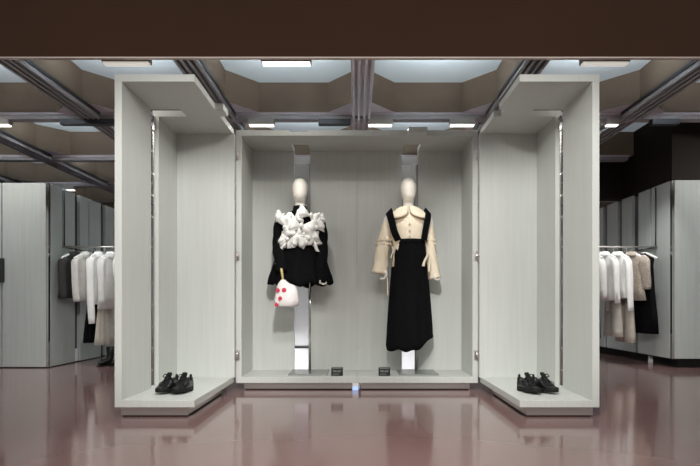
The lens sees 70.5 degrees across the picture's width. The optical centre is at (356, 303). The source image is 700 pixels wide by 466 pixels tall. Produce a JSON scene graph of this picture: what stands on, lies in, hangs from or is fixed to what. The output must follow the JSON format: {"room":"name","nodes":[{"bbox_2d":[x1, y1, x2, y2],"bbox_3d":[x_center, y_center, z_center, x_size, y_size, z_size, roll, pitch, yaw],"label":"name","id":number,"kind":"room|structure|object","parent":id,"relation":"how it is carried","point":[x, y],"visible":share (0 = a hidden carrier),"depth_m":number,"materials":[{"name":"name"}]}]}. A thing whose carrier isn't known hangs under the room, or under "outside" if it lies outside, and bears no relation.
{"room":"clothing store","nodes":[
{"label":"clothing store","id":0,"kind":"room"},
{"bbox_2d":[0,337,699,465],"bbox_3d":[0.000,0.825,4.600,16.000,0.050,15.200,0,0,0],"label":"floor","id":1,"kind":"structure","parent":0,"point":[647,414],"depth_m":3.15,"materials":[{"name":"plastic"}]},
{"bbox_2d":[0,183,152,367],"bbox_3d":[-4.904,-0.357,7.532,4.592,2.315,2.735,0,0,0],"label":"wardrobe","id":2,"kind":"object","parent":1,"relation":"on","point":[40,223],"visible":0.64,"depth_m":6.19,"materials":[{"name":"wood"}]},
{"bbox_2d":[97,346,113,366],"bbox_3d":[-3.262,0.680,6.435,0.104,0.240,0.237,0,0,19],"label":"boot","id":3,"kind":"object","parent":1,"relation":"on","point":[110,349],"visible":0.84,"depth_m":6.46,"materials":[{"name":"black leather"}]},
{"bbox_2d":[114,74,239,416],"bbox_3d":[-1.386,-0.405,4.027,0.628,2.410,1.115,0,0,0],"label":"display cabinet","id":4,"kind":"object","parent":1,"relation":"on","point":[195,154],"visible":0.94,"depth_m":4.20,"materials":[{"name":"grey laminate"}]},
{"bbox_2d":[155,372,178,392],"bbox_3d":[-1.444,0.600,3.777,0.107,0.151,0.252,0,0,13],"label":"shoe","id":5,"kind":"object","parent":4,"relation":"on","point":[165,386],"visible":0.84,"depth_m":3.73,"materials":[{"name":"black leather"}]},
{"bbox_2d":[115,378,233,406],"bbox_3d":[-1.420,0.700,4.027,0.560,0.050,1.115,0,0,0],"label":"shelf","id":6,"kind":"object","parent":4,"relation":"attached to","point":[204,388],"depth_m":3.65,"materials":[{"name":"grey laminate"}]},
{"bbox_2d":[171,372,193,392],"bbox_3d":[-1.328,0.600,3.777,0.107,0.151,0.252,0,0,10],"label":"shoe","id":7,"kind":"object","parent":4,"relation":"on","point":[184,384],"visible":1,"depth_m":3.74,"materials":[{"name":"black leather"}]},
{"bbox_2d":[236,130,356,389],"bbox_3d":[-0.560,-0.405,4.853,1.119,2.410,0.535,0,0,0],"label":"display cabinet","id":8,"kind":"object","parent":1,"relation":"on","point":[265,169],"visible":0.89,"depth_m":5.07,"materials":[{"name":"grey laminate"}]},
{"bbox_2d":[236,370,356,382],"bbox_3d":[-0.560,0.704,4.853,1.119,0.057,0.535,0,0,0],"label":"shelf","id":9,"kind":"object","parent":8,"relation":"attached to","point":[249,376],"depth_m":4.59,"materials":[{"name":"grey laminate"}]},
{"bbox_2d":[267,178,333,374],"bbox_3d":[-0.556,-0.276,4.799,0.655,1.899,0.501,0,0,0],"label":"mannequin","id":10,"kind":"object","parent":8,"relation":"on","point":[300,236],"visible":1,"depth_m":4.68},
{"bbox_2d":[274,268,298,306],"bbox_3d":[-0.648,-0.158,4.573,0.228,0.366,0.149,0,0,0],"label":"handbag","id":11,"kind":"object","parent":10,"relation":"hanging from","point":[286,295],"visible":1,"depth_m":4.53,"materials":[{"name":"white leather"}]},
{"bbox_2d":[331,367,342,375],"bbox_3d":[-0.187,0.634,4.659,0.110,0.082,0.034,0,0,0],"label":"block","id":12,"kind":"object","parent":8,"relation":"on","point":[335,371],"visible":1,"depth_m":4.64,"materials":[{"name":"black plastic"}]},
{"bbox_2d":[352,383,357,389],"bbox_3d":[-0.015,0.766,4.614,0.056,0.068,0.052,0,0,0],"label":"floor light","id":13,"kind":"object","parent":1,"relation":"on","point":[354,385],"visible":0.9,"depth_m":4.59,"materials":[{"name":"white paint"}]},
{"bbox_2d":[357,127,477,389],"bbox_3d":[0.560,-0.405,4.810,1.119,2.410,0.620,0,0,0],"label":"display cabinet","id":14,"kind":"object","parent":1,"relation":"on","point":[446,166],"visible":0.92,"depth_m":5.07,"materials":[{"name":"grey laminate"}]},
{"bbox_2d":[378,367,389,375],"bbox_3d":[0.257,0.634,4.659,0.110,0.082,0.034,0,0,0],"label":"block","id":15,"kind":"object","parent":14,"relation":"on","point":[382,371],"visible":1,"depth_m":4.64,"materials":[{"name":"black plastic"}]},
{"bbox_2d":[372,178,440,374],"bbox_3d":[0.475,-0.275,4.836,0.666,1.900,0.368,0,0,0],"label":"mannequin","id":16,"kind":"object","parent":14,"relation":"on","point":[409,230],"visible":1,"depth_m":4.71},
{"bbox_2d":[357,370,477,382],"bbox_3d":[0.560,0.704,4.853,1.119,0.057,0.535,0,0,0],"label":"shelf","id":17,"kind":"object","parent":14,"relation":"attached to","point":[363,376],"depth_m":4.59,"materials":[{"name":"grey laminate"}]},
{"bbox_2d":[474,74,599,416],"bbox_3d":[1.393,-0.405,4.027,0.615,2.410,1.115,0,0,0],"label":"display cabinet","id":18,"kind":"object","parent":1,"relation":"on","point":[518,154],"visible":0.96,"depth_m":4.22,"materials":[{"name":"grey laminate"}]},
{"bbox_2d":[517,372,541,392],"bbox_3d":[1.311,0.600,3.777,0.107,0.151,0.252,0,0,-18],"label":"shoe","id":19,"kind":"object","parent":18,"relation":"on","point":[527,384],"visible":1,"depth_m":3.75,"materials":[{"name":"black leather"}]},
{"bbox_2d":[480,378,598,406],"bbox_3d":[1.420,0.700,4.027,0.560,0.050,1.115,0,0,0],"label":"shelf","id":20,"kind":"object","parent":18,"relation":"attached to","point":[566,396],"depth_m":3.61,"materials":[{"name":"grey laminate"}]},
{"bbox_2d":[532,372,558,391],"bbox_3d":[1.435,0.600,3.787,0.107,0.151,0.252,0,0,-24],"label":"shoe","id":21,"kind":"object","parent":18,"relation":"on","point":[543,381],"visible":0.84,"depth_m":3.75,"materials":[{"name":"black leather"}]},
{"bbox_2d":[561,180,699,366],"bbox_3d":[4.904,-0.375,7.532,4.592,2.350,2.735,0,0,0],"label":"wardrobe","id":22,"kind":"object","parent":1,"relation":"on","point":[663,220],"visible":0.6,"depth_m":6.28,"materials":[{"name":"wood"}]},
{"bbox_2d":[0,0,699,56],"bbox_3d":[0.000,-2.559,3.450,16.000,1.682,0.020,0,0,0],"label":"overhead beam","id":23,"kind":"structure","parent":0,"point":[28,28],"depth_m":3.44,"materials":[{"name":"brown paint"}]},
{"bbox_2d":[0,57,699,59],"bbox_3d":[0.000,-1.713,3.451,16.000,0.010,0.026,0,0,0],"label":"trim","id":24,"kind":"structure","parent":23,"relation":"attached to","point":[1,58],"depth_m":3.44,"materials":[{"name":"metal"}]},
{"bbox_2d":[0,60,699,214],"bbox_3d":[0.000,-2.470,7.785,16.000,0.660,8.630,0,0,0],"label":"ceiling","id":25,"kind":"structure","parent":0,"point":[248,85],"depth_m":5.49,"materials":[{"name":"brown paint"}]},
{"bbox_2d":[0,174,21,182],"bbox_3d":[-5.990,-2.101,7.685,0.210,0.078,8.430,0,0,0],"label":"ceiling track","id":26,"kind":"object","parent":25,"relation":"attached to","point":[3,179],"visible":0.02,"depth_m":8.37,"materials":[{"name":"metal"}]},
{"bbox_2d":[0,60,152,166],"bbox_3d":[-2.970,-2.101,7.685,0.210,0.078,8.430,0,0,0],"label":"ceiling track","id":27,"kind":"object","parent":25,"relation":"attached to","point":[27,70],"visible":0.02,"depth_m":4.82,"materials":[{"name":"metal"}]},
{"bbox_2d":[0,130,152,211],"bbox_3d":[-4.480,-2.101,7.685,0.210,0.078,8.430,0,0,0],"label":"ceiling track","id":28,"kind":"object","parent":25,"relation":"attached to","point":[6,139],"visible":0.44,"depth_m":7.16,"materials":[{"name":"metal"}]},
{"bbox_2d":[173,60,246,134],"bbox_3d":[-1.460,-2.101,7.685,0.210,0.078,8.430,0,0,0],"label":"ceiling track","id":29,"kind":"object","parent":25,"relation":"attached to","point":[198,68],"visible":0.34,"depth_m":4.67,"materials":[{"name":"metal"}]},
{"bbox_2d":[22,182,562,187],"bbox_3d":[0.025,-2.104,8.745,15.050,0.068,0.121,0,0,0],"label":"ceiling track","id":30,"kind":"object","parent":25,"relation":"attached to","point":[76,184],"visible":0.02,"depth_m":8.70,"materials":[{"name":"grey metal"}]},
{"bbox_2d":[59,186,75,190],"bbox_3d":[-5.100,-2.034,8.720,0.260,0.073,0.070,0,0,0],"label":"lamp","id":31,"kind":"object","parent":30,"relation":"attached to","point":[69,188],"visible":0.79,"depth_m":8.69,"materials":[{"name":"white plastic"}]},
{"bbox_2d":[0,155,628,161],"bbox_3d":[-1.800,-2.104,7.165,11.400,0.068,0.121,0,0,0],"label":"ceiling track","id":32,"kind":"object","parent":25,"relation":"attached to","point":[3,158],"visible":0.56,"depth_m":7.11,"materials":[{"name":"grey metal"}]},
{"bbox_2d":[0,112,699,121],"bbox_3d":[0.025,-2.104,5.585,15.050,0.068,0.121,0,0,0],"label":"ceiling track","id":33,"kind":"object","parent":25,"relation":"attached to","point":[14,116],"visible":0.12,"depth_m":5.54,"materials":[{"name":"grey metal"}]},
{"bbox_2d":[0,119,12,126],"bbox_3d":[-4.000,-2.034,5.560,0.220,0.073,0.070,0,0,0],"label":"lamp","id":34,"kind":"object","parent":33,"relation":"attached to","point":[3,122],"visible":1,"depth_m":5.53,"materials":[{"name":"white plastic"}]},
{"bbox_2d":[0,124,11,126],"bbox_3d":[-4.000,-2.003,5.560,0.200,0.012,0.056,0,0,0],"label":"diffuser","id":35,"kind":"object","parent":34,"relation":"attached to","point":[1,125],"depth_m":5.54,"materials":[{"name":"white plastic"}]},
{"bbox_2d":[60,119,114,125],"bbox_3d":[-3.020,-2.040,5.560,0.600,0.061,0.070,0,0,0],"label":"lamp","id":36,"kind":"object","parent":33,"relation":"attached to","point":[64,122],"visible":0.93,"depth_m":5.52,"materials":[{"name":"metal"}]},
{"bbox_2d":[248,119,274,126],"bbox_3d":[-1.070,-2.034,5.560,0.290,0.073,0.070,0,0,0],"label":"lamp","id":37,"kind":"object","parent":33,"relation":"attached to","point":[251,122],"visible":1,"depth_m":5.52,"materials":[{"name":"white plastic"}]},
{"bbox_2d":[249,124,273,126],"bbox_3d":[-1.070,-2.003,5.560,0.270,0.012,0.056,0,0,0],"label":"diffuser","id":38,"kind":"object","parent":37,"relation":"attached to","point":[251,125],"depth_m":5.54,"materials":[{"name":"white plastic"}]},
{"bbox_2d":[318,119,350,125],"bbox_3d":[-0.250,-2.040,5.560,0.360,0.061,0.070,0,0,0],"label":"lamp","id":39,"kind":"object","parent":33,"relation":"attached to","point":[322,122],"visible":1,"depth_m":5.52,"materials":[{"name":"metal"}]},
{"bbox_2d":[368,119,392,126],"bbox_3d":[0.260,-2.034,5.560,0.280,0.073,0.070,0,0,0],"label":"lamp","id":40,"kind":"object","parent":33,"relation":"attached to","point":[371,122],"visible":1,"depth_m":5.52,"materials":[{"name":"white plastic"}]},
{"bbox_2d":[369,124,391,126],"bbox_3d":[0.260,-2.003,5.560,0.260,0.012,0.056,0,0,0],"label":"diffuser","id":41,"kind":"object","parent":40,"relation":"attached to","point":[370,125],"depth_m":5.54,"materials":[{"name":"white plastic"}]},
{"bbox_2d":[449,119,474,126],"bbox_3d":[1.180,-2.034,5.560,0.280,0.073,0.070,0,0,0],"label":"lamp","id":42,"kind":"object","parent":33,"relation":"attached to","point":[452,122],"visible":1,"depth_m":5.52,"materials":[{"name":"white plastic"}]},
{"bbox_2d":[450,124,473,126],"bbox_3d":[1.180,-2.003,5.560,0.260,0.012,0.056,0,0,0],"label":"diffuser","id":43,"kind":"object","parent":42,"relation":"attached to","point":[451,125],"depth_m":5.54,"materials":[{"name":"white plastic"}]},
{"bbox_2d":[604,119,619,126],"bbox_3d":[2.860,-2.034,5.560,0.140,0.073,0.070,0,0,0],"label":"lamp","id":44,"kind":"object","parent":33,"relation":"attached to","point":[608,122],"visible":1,"depth_m":5.52,"materials":[{"name":"white plastic"}]},
{"bbox_2d":[605,124,617,126],"bbox_3d":[2.860,-2.003,5.560,0.120,0.012,0.056,0,0,0],"label":"diffuser","id":45,"kind":"object","parent":44,"relation":"attached to","point":[606,125],"depth_m":5.54,"materials":[{"name":"white plastic"}]},
{"bbox_2d":[649,119,679,125],"bbox_3d":[3.450,-2.040,5.560,0.300,0.061,0.070,0,0,0],"label":"lamp","id":46,"kind":"object","parent":33,"relation":"attached to","point":[653,122],"visible":1,"depth_m":5.52,"materials":[{"name":"metal"}]},
{"bbox_2d":[351,60,374,129],"bbox_3d":[0.050,-2.101,7.685,0.210,0.078,8.430,0,0,0],"label":"ceiling track","id":47,"kind":"object","parent":25,"relation":"attached to","point":[362,71],"visible":0.34,"depth_m":4.83,"materials":[{"name":"metal"}]},
{"bbox_2d":[474,60,549,134],"bbox_3d":[1.540,-2.101,7.685,0.210,0.078,8.430,0,0,0],"label":"ceiling track","id":48,"kind":"object","parent":25,"relation":"attached to","point":[524,66],"visible":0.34,"depth_m":4.52,"materials":[{"name":"metal"}]},
{"bbox_2d":[561,60,699,169],"bbox_3d":[3.050,-2.101,7.685,0.210,0.078,8.430,0,0,0],"label":"ceiling track","id":49,"kind":"object","parent":25,"relation":"attached to","point":[689,74],"visible":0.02,"depth_m":4.99,"materials":[{"name":"metal"}]},
{"bbox_3d":[0.025,-2.104,3.994,15.050,0.068,0.121,0,0,0],"label":"ceiling track","id":50,"kind":"object","parent":25,"relation":"attached to","visible":0},
{"bbox_2d":[101,60,151,65],"bbox_3d":[-1.860,-2.002,4.000,0.380,0.137,0.070,0,0,0],"label":"lamp","id":51,"kind":"object","parent":50,"relation":"attached to","point":[105,62],"visible":0.48,"depth_m":3.98,"materials":[{"name":"white plastic"}]},
{"bbox_2d":[103,62,150,65],"bbox_3d":[-1.860,-1.939,4.000,0.360,0.012,0.056,0,0,0],"label":"diffuser","id":52,"kind":"object","parent":51,"relation":"attached to","point":[105,63],"depth_m":3.99,"materials":[{"name":"white plastic"}]},
{"bbox_2d":[261,60,311,65],"bbox_3d":[-0.570,-2.002,4.000,0.400,0.137,0.070,0,0,0],"label":"lamp","id":53,"kind":"object","parent":50,"relation":"attached to","point":[264,62],"visible":0.48,"depth_m":3.98,"materials":[{"name":"white plastic"}]},
{"bbox_2d":[262,62,309,65],"bbox_3d":[-0.570,-1.939,4.000,0.380,0.012,0.056,0,0,0],"label":"diffuser","id":54,"kind":"object","parent":53,"relation":"attached to","point":[263,63],"depth_m":3.98,"materials":[{"name":"white plastic"}]},
{"bbox_2d":[579,60,629,65],"bbox_3d":[2.000,-2.002,4.000,0.380,0.137,0.070,0,0,0],"label":"lamp","id":55,"kind":"object","parent":50,"relation":"attached to","point":[581,62],"visible":0.48,"depth_m":3.98,"materials":[{"name":"white plastic"}]},
{"bbox_2d":[581,62,628,65],"bbox_3d":[2.000,-1.939,4.000,0.360,0.012,0.056,0,0,0],"label":"diffuser","id":56,"kind":"object","parent":55,"relation":"attached to","point":[582,63],"depth_m":3.99,"materials":[{"name":"white plastic"}]},
{"bbox_2d":[295,165,415,368],"bbox_3d":[0.000,-0.450,5.805,2.300,2.500,0.110,0,0,0],"label":"display stand","id":57,"kind":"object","parent":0,"point":[301,171],"depth_m":5.79,"materials":[{"name":"white paint"}]},
{"bbox_2d":[151,215,562,336],"bbox_3d":[0.000,-1.000,12.050,16.000,3.600,0.100,0,0,0],"label":"wall","id":58,"kind":"structure","parent":0,"point":[151,215],"depth_m":12.00,"materials":[{"name":"grey paint"}]},
{"bbox_2d":[599,162,624,200],"bbox_3d":[5.775,-2.185,7.460,4.450,1.230,0.180,0,0,0],"label":"wall","id":59,"kind":"structure","parent":0,"point":[611,174],"depth_m":7.37,"materials":[{"name":"brown paint"}]},
{"bbox_2d":[624,122,699,197],"bbox_3d":[5.985,-2.185,6.800,4.030,1.230,1.120,0,0,0],"label":"wall","id":60,"kind":"structure","parent":0,"point":[662,154],"depth_m":6.47,"materials":[{"name":"brown paint"}]},
{"bbox_3d":[-3.220,-0.669,6.500,0.034,0.194,0.422,0,0,14],"label":"clothes hanger","id":61,"kind":"object","parent":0,"visible":0},
{"bbox_2d":[97,251,114,308],"bbox_3d":[-3.223,-0.310,6.495,0.144,0.750,0.476,0,0,14],"label":"blouse","id":62,"kind":"object","parent":61,"relation":"hanging from","point":[105,276],"visible":0.56,"depth_m":6.36,"materials":[{"name":"white fabric"}]},
{"bbox_3d":[-3.050,-0.669,6.500,0.034,0.194,0.422,0,0,8],"label":"clothes hanger","id":63,"kind":"object","parent":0,"visible":0},
{"bbox_2d":[112,258,114,292],"bbox_3d":[-3.051,-0.410,6.500,0.144,0.550,0.512,0,0,8],"label":"blouse","id":64,"kind":"object","parent":63,"relation":"hanging from","point":[113,261],"visible":0.05,"depth_m":6.25,"materials":[{"name":"white fabric"}]},
{"label":"clothes hanger","id":65,"kind":"object","parent":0,"visible":0},
{"bbox_2d":[634,253,658,333],"bbox_3d":[3.768,-0.140,6.503,0.104,1.050,0.454,0,0,-12],"label":"dress","id":66,"kind":"object","parent":65,"relation":"hanging from","point":[645,311],"visible":0.48,"depth_m":6.39,"materials":[{"name":"black fabric"}]},
{"bbox_3d":[-3.720,-0.669,6.500,0.034,0.194,0.422,0,0,11],"label":"clothes hanger","id":67,"kind":"object","parent":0,"visible":0},
{"bbox_2d":[58,251,78,298],"bbox_3d":[-3.720,-0.376,6.499,0.147,0.619,0.497,0,0,11],"label":"jacket","id":68,"kind":"object","parent":67,"relation":"hanging from","point":[64,264],"visible":0.56,"depth_m":6.29,"materials":[{"name":"grey fabric"}]},
{"bbox_3d":[-3.550,-0.669,6.500,0.034,0.194,0.422,0,0,13],"label":"clothes hanger","id":69,"kind":"object","parent":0,"visible":0},
{"bbox_2d":[71,251,92,301],"bbox_3d":[-3.551,-0.356,6.500,0.144,0.658,0.468,0,0,13],"label":"jacket","id":70,"kind":"object","parent":69,"relation":"hanging from","point":[78,265],"visible":0.51,"depth_m":6.35,"materials":[{"name":"white fabric"}]},
{"bbox_2d":[83,249,97,342],"bbox_3d":[-3.529,-0.126,6.661,0.186,1.272,0.481,0,0,0],"label":"skirt","id":71,"kind":"object","parent":69,"relation":"hanging from","point":[89,329],"visible":0.23,"depth_m":6.48,"materials":[{"name":"black fabric"}]},
{"bbox_3d":[3.600,-0.669,6.500,0.034,0.194,0.422,0,0,-17],"label":"clothes hanger","id":72,"kind":"object","parent":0,"visible":0},
{"bbox_2d":[615,249,635,342],"bbox_3d":[3.601,-0.126,6.637,0.121,1.272,0.418,0,0,0],"label":"trousers","id":73,"kind":"object","parent":72,"relation":"hanging from","point":[628,319],"visible":0.53,"depth_m":6.51,"materials":[{"name":"fabric"}]},
{"bbox_2d":[621,251,650,300],"bbox_3d":[3.599,-0.365,6.500,0.144,0.640,0.570,0,0,-17],"label":"jacket","id":74,"kind":"object","parent":72,"relation":"hanging from","point":[641,265],"visible":0.61,"depth_m":6.33,"materials":[{"name":"beige fabric"}]},
{"bbox_3d":[3.240,-0.669,6.500,0.034,0.194,0.422,0,0,-16],"label":"clothes hanger","id":75,"kind":"object","parent":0,"visible":0},
{"bbox_2d":[599,302,600,337],"bbox_3d":[3.200,-0.156,6.742,0.128,1.212,0.404,0,0,0],"label":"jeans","id":76,"kind":"object","parent":75,"relation":"hanging from","point":[599,302],"visible":0.12,"depth_m":6.56,"materials":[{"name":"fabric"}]},
{"bbox_2d":[599,251,619,302],"bbox_3d":[3.238,-0.346,6.503,0.144,0.678,0.500,0,0,-16],"label":"blouse","id":77,"kind":"object","parent":75,"relation":"hanging from","point":[612,264],"visible":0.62,"depth_m":6.33,"materials":[{"name":"white fabric"}]},
{"label":"clothes hanger","id":78,"kind":"object","parent":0,"visible":0},
{"bbox_2d":[86,251,113,323],"bbox_3d":[-3.381,-0.216,6.500,0.144,0.937,0.466,0,0,7],"label":"shirt","id":79,"kind":"object","parent":78,"relation":"hanging from","point":[91,263],"visible":0.52,"depth_m":6.28,"materials":[{"name":"white fabric"}]},
{"bbox_2d":[94,248,114,344],"bbox_3d":[-3.340,-0.116,6.554,0.191,1.292,0.442,0,0,0],"label":"skirt","id":80,"kind":"object","parent":78,"relation":"hanging from","point":[105,331],"visible":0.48,"depth_m":6.46,"materials":[{"name":"fabric"}]},
{"bbox_3d":[3.420,-0.669,6.500,0.034,0.194,0.422,0,0,-12],"label":"clothes hanger","id":81,"kind":"object","parent":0,"visible":0},
{"bbox_2d":[603,248,622,336],"bbox_3d":[3.442,-0.166,6.664,0.124,1.192,0.419,0,0,0],"label":"trousers","id":82,"kind":"object","parent":81,"relation":"hanging from","point":[613,324],"visible":0.56,"depth_m":6.54,"materials":[{"name":"fabric"}]},
{"bbox_2d":[605,251,633,310],"bbox_3d":[3.419,-0.296,6.499,0.144,0.777,0.465,0,0,-12],"label":"shirt","id":83,"kind":"object","parent":81,"relation":"hanging from","point":[625,264],"visible":0.59,"depth_m":6.30,"materials":[{"name":"white fabric"}]},
{"bbox_3d":[3.080,-0.669,6.500,0.034,0.194,0.422,0,0,-12],"label":"clothes hanger","id":84,"kind":"object","parent":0,"visible":0},
{"bbox_2d":[599,257,606,298],"bbox_3d":[3.079,-0.376,6.499,0.144,0.618,0.474,0,0,-12],"label":"blouse","id":85,"kind":"object","parent":84,"relation":"hanging from","point":[602,264],"visible":0.27,"depth_m":6.29,"materials":[{"name":"white fabric"}]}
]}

